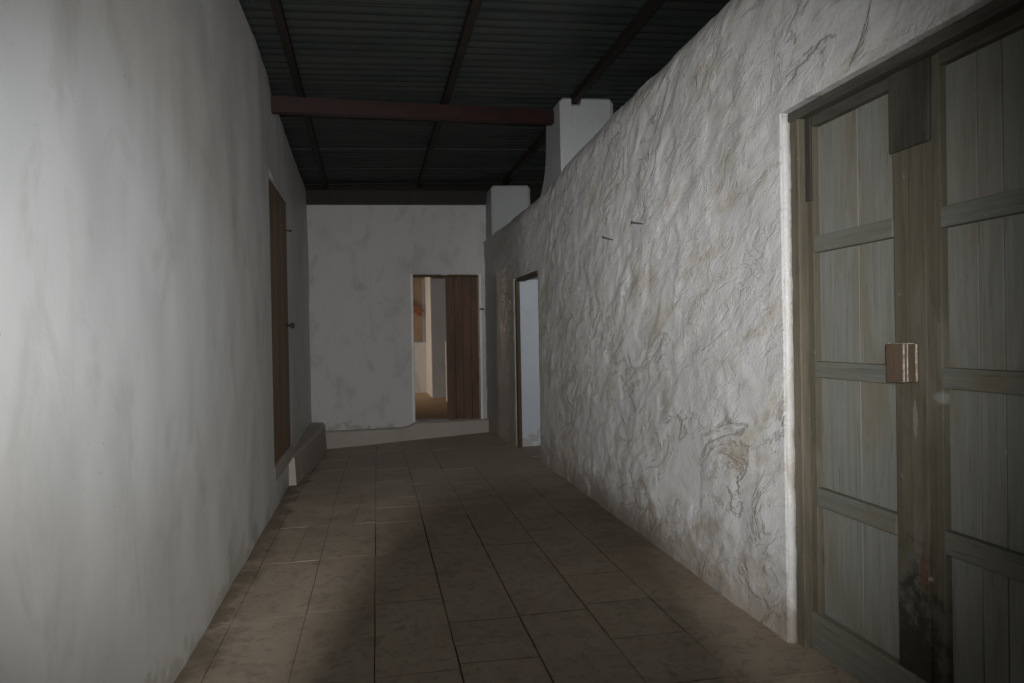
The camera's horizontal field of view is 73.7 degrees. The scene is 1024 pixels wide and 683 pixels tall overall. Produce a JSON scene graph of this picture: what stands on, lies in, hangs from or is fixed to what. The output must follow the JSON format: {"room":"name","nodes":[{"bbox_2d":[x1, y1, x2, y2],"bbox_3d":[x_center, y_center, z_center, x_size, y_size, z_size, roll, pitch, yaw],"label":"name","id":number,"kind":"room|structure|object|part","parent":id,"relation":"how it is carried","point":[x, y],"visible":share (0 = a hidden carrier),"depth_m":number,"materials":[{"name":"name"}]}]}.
{"room":"hallway","nodes":[
{"label":"hallway","id":0,"kind":"room"},
{"bbox_2d":[0,0,311,682],"bbox_3d":[-1.885,-0.268,4.162,0.415,3.944,11.704,-1,0,-12],"label":"wall","id":1,"kind":"structure","parent":0,"point":[142,143],"depth_m":2.41,"materials":[{"name":"white paint"}]},
{"bbox_2d":[269,178,294,463],"bbox_3d":[-2.120,-0.171,6.281,0.117,2.452,1.237,-1,0,-11],"label":"door","id":2,"kind":"structure","parent":1,"relation":"in","point":[277,205],"depth_m":6.27,"materials":[{"name":"wood"}]},
{"bbox_3d":[-2.198,-0.159,6.782,0.075,0.062,0.062,-1,0,-11],"label":"knob","id":3,"kind":"part","parent":2,"relation":"part of","materials":[{"name":"metal"}]},
{"bbox_2d":[275,445,293,481],"bbox_3d":[-2.236,1.115,6.264,0.305,0.122,1.290,-1,0,-11],"label":"sill","id":4,"kind":"structure","parent":1,"relation":"attached to","point":[282,463],"depth_m":6.21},
{"bbox_2d":[289,422,326,485],"bbox_3d":[-2.507,1.383,8.362,0.272,0.512,3.176,-1,0,-11],"label":"plinth","id":5,"kind":"object","parent":1,"relation":"attached to","point":[311,447],"visible":0.7,"depth_m":7.87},
{"bbox_2d":[271,96,553,125],"bbox_3d":[-0.910,-2.163,6.422,2.851,0.302,0.072,-1,0,-21],"label":"steel beam","id":6,"kind":"structure","parent":1,"relation":"attached to","point":[283,105],"depth_m":6.36,"materials":[{"name":"metal"}]},
{"bbox_2d":[307,204,486,430],"bbox_3d":[-1.688,-0.266,10.303,3.200,3.847,0.289,-1,0,-11],"label":"wall","id":7,"kind":"structure","parent":0,"point":[362,258],"depth_m":10.09,"materials":[{"name":"white paint"}]},
{"bbox_2d":[306,190,485,204],"bbox_3d":[-1.683,-2.121,10.073,2.614,0.250,0.100,-1,0,-11],"label":"roof beam","id":8,"kind":"structure","parent":7,"relation":"attached to","point":[313,197],"depth_m":10.02,"materials":[{"name":"grey wood"}]},
{"bbox_2d":[410,274,483,421],"bbox_3d":[-0.967,0.090,10.317,1.104,2.215,0.189,-1,0,-11],"label":"door","id":9,"kind":"structure","parent":7,"relation":"in","point":[463,294],"depth_m":10.37,"materials":[{"name":"brown wood"}]},
{"bbox_2d":[414,277,426,392],"bbox_3d":[-2.862,-0.510,15.742,1.720,3.500,0.200,-1,0,-11],"label":"wall","id":10,"kind":"structure","parent":0,"point":[419,347],"depth_m":15.80,"materials":[{"name":"white paint"}]},
{"bbox_2d":[413,277,423,341],"bbox_3d":[-2.711,-0.972,15.610,1.382,1.980,0.105,-1,0,-11],"label":"wooden shutter","id":11,"kind":"object","parent":10,"relation":"attached to","point":[417,281],"visible":0.18,"depth_m":15.73,"materials":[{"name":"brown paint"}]},
{"bbox_2d":[415,392,447,418],"bbox_3d":[-1.786,1.187,14.279,6.400,0.017,7.700,-1,0,-11],"label":"floor","id":12,"kind":"structure","parent":0,"point":[426,407],"depth_m":12.39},
{"bbox_2d":[425,277,463,397],"bbox_3d":[-1.372,-0.507,15.426,1.091,3.458,2.011,-1,0,-11],"label":"pillar","id":13,"kind":"structure","parent":12,"relation":"on","point":[435,297],"depth_m":14.38,"materials":[{"name":"white paint"}]},
{"bbox_2d":[445,342,455,400],"bbox_3d":[-1.164,0.610,13.544,0.295,1.237,0.226,-1,0,-11],"label":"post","id":14,"kind":"object","parent":12,"relation":"on","point":[445,342],"visible":0.19,"depth_m":13.47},
{"bbox_2d":[239,0,730,204],"bbox_3d":[-0.126,-2.430,8.642,5.700,0.256,20.300,-1,0,-11],"label":"ceiling","id":15,"kind":"structure","parent":0,"point":[526,54],"depth_m":5.94,"materials":[{"name":"grey metal"}]},
{"bbox_2d":[269,0,327,188],"bbox_3d":[-1.494,-2.233,4.202,0.062,0.080,11.641,-1,0,-12],"label":"beam","id":16,"kind":"structure","parent":15,"relation":"attached to","point":[276,5],"depth_m":5.52,"materials":[{"name":"brown wood"}]},
{"bbox_2d":[417,0,481,187],"bbox_3d":[-0.212,-2.303,4.456,0.062,0.077,11.640,-1,0,-12],"label":"beam","id":17,"kind":"structure","parent":15,"relation":"attached to","point":[473,8],"depth_m":5.72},
{"bbox_2d":[501,0,664,184],"bbox_3d":[1.013,-2.370,4.698,0.062,0.076,11.640,-1,0,-11],"label":"beam","id":18,"kind":"structure","parent":15,"relation":"attached to","point":[650,7],"depth_m":5.77,"materials":[{"name":"brown wood"}]},
{"bbox_2d":[174,432,862,682],"bbox_3d":[-0.235,1.473,4.419,3.200,0.207,11.950,-1,0,-11],"label":"floor","id":19,"kind":"structure","parent":0,"point":[467,558],"depth_m":3.75,"materials":[{"name":"tile"}]},
{"bbox_2d":[325,418,488,448],"bbox_3d":[-1.549,1.401,10.169,2.465,0.417,0.167,-1,0,-11],"label":"plinth","id":20,"kind":"object","parent":19,"relation":"on","point":[422,429],"visible":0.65,"depth_m":10.09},
{"bbox_2d":[484,0,993,642],"bbox_3d":[1.068,-0.068,4.749,0.538,3.432,11.708,-1,0,-12],"label":"wall","id":21,"kind":"structure","parent":0,"point":[662,342],"depth_m":3.94,"materials":[{"name":"white paint"}]},
{"bbox_2d":[486,185,529,239],"bbox_3d":[-0.064,-1.912,10.196,0.582,0.748,0.546,-1,0,-11],"label":"pier","id":22,"kind":"object","parent":21,"relation":"on","point":[504,203],"visible":0.71,"depth_m":9.93,"materials":[{"name":"white paint"}]},
{"bbox_2d":[515,270,537,447],"bbox_3d":[0.220,0.331,8.221,0.106,2.258,1.193,-1,0,-11],"label":"door frame","id":23,"kind":"structure","parent":21,"relation":"in","point":[534,274],"depth_m":8.71,"materials":[{"name":"wood"}]},
{"bbox_3d":[0.086,0.332,8.752,0.048,2.252,0.098,-1,0,-11],"label":"post","id":24,"kind":"part","parent":23,"relation":"part of","materials":[{"name":"wood"}]},
{"bbox_2d":[520,280,540,446],"bbox_3d":[0.281,0.379,8.811,0.360,2.350,0.055,-1,0,-11],"label":"wall","id":25,"kind":"structure","parent":21,"relation":"attached to","point":[529,319],"depth_m":8.77,"materials":[{"name":"white paint"}]},
{"bbox_2d":[540,98,612,196],"bbox_3d":[0.651,-1.962,7.213,0.555,0.900,1.016,-1,0,-11],"label":"pier","id":26,"kind":"object","parent":21,"relation":"on","point":[574,126],"visible":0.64,"depth_m":6.72,"materials":[{"name":"white paint"}]},
{"bbox_2d":[781,0,1023,682],"bbox_3d":[1.462,0.180,2.406,0.208,2.399,1.450,-1,0,-11],"label":"door","id":27,"kind":"structure","parent":21,"relation":"in","point":[903,181],"depth_m":2.42,"materials":[{"name":"paint"}]},
{"bbox_3d":[1.351,0.179,3.056,0.169,2.395,0.067,-1,0,-11],"label":"frame","id":28,"kind":"part","parent":27,"relation":"part of","materials":[{"name":"grey wood"}]},
{"bbox_3d":[1.375,-0.954,2.744,0.062,0.046,0.465,-1,0,-11],"label":"rail","id":29,"kind":"part","parent":27,"relation":"part of","materials":[{"name":"wood"}]},
{"bbox_3d":[1.384,-0.420,2.747,0.062,0.070,0.465,-1,0,-11],"label":"rail","id":30,"kind":"part","parent":27,"relation":"part of","materials":[{"name":"grey paint"}]},
{"bbox_3d":[1.394,0.121,2.751,0.062,0.070,0.465,-1,0,-11],"label":"rail","id":31,"kind":"part","parent":27,"relation":"part of","materials":[{"name":"grey paint"}]},
{"bbox_3d":[1.403,0.676,2.755,0.062,0.080,0.465,-1,0,-11],"label":"rail","id":32,"kind":"part","parent":27,"relation":"part of","materials":[{"name":"grey paint"}]},
{"bbox_3d":[1.407,0.166,2.754,0.025,2.280,0.483,-1,0,-11],"label":"panel","id":33,"kind":"part","parent":27,"relation":"part of","materials":[{"name":"grey paint"}]},
{"bbox_3d":[1.413,1.271,2.749,0.068,0.160,0.635,-1,0,-11],"label":"rail","id":34,"kind":"part","parent":27,"relation":"part of","materials":[{"name":"grey paint"}]},
{"bbox_3d":[1.365,0.076,2.425,0.016,0.139,0.084,-1,0,-11],"label":"lock plate","id":35,"kind":"part","parent":27,"relation":"part of","materials":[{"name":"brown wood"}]},
{"bbox_3d":[1.537,1.274,2.123,0.068,0.160,0.638,-1,0,-11],"label":"rail","id":36,"kind":"part","parent":27,"relation":"part of","materials":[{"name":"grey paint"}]},
{"bbox_3d":[1.507,-0.952,2.078,0.062,0.046,0.458,-1,0,-11],"label":"rail","id":37,"kind":"part","parent":27,"relation":"part of","materials":[{"name":"wood"}]},
{"bbox_3d":[1.516,-0.418,2.082,0.062,0.070,0.458,-1,0,-11],"label":"rail","id":38,"kind":"part","parent":27,"relation":"part of","materials":[{"name":"grey paint"}]},
{"bbox_3d":[1.526,0.124,2.086,0.062,0.070,0.458,-1,0,-11],"label":"rail","id":39,"kind":"part","parent":27,"relation":"part of","materials":[{"name":"grey paint"}]},
{"bbox_3d":[1.535,0.679,2.090,0.062,0.080,0.458,-1,0,-11],"label":"rail","id":40,"kind":"part","parent":27,"relation":"part of","materials":[{"name":"grey paint"}]},
{"bbox_3d":[1.539,0.169,2.088,0.026,2.280,0.476,-1,0,-11],"label":"panel","id":41,"kind":"part","parent":27,"relation":"part of","materials":[{"name":"grey paint"}]}
]}

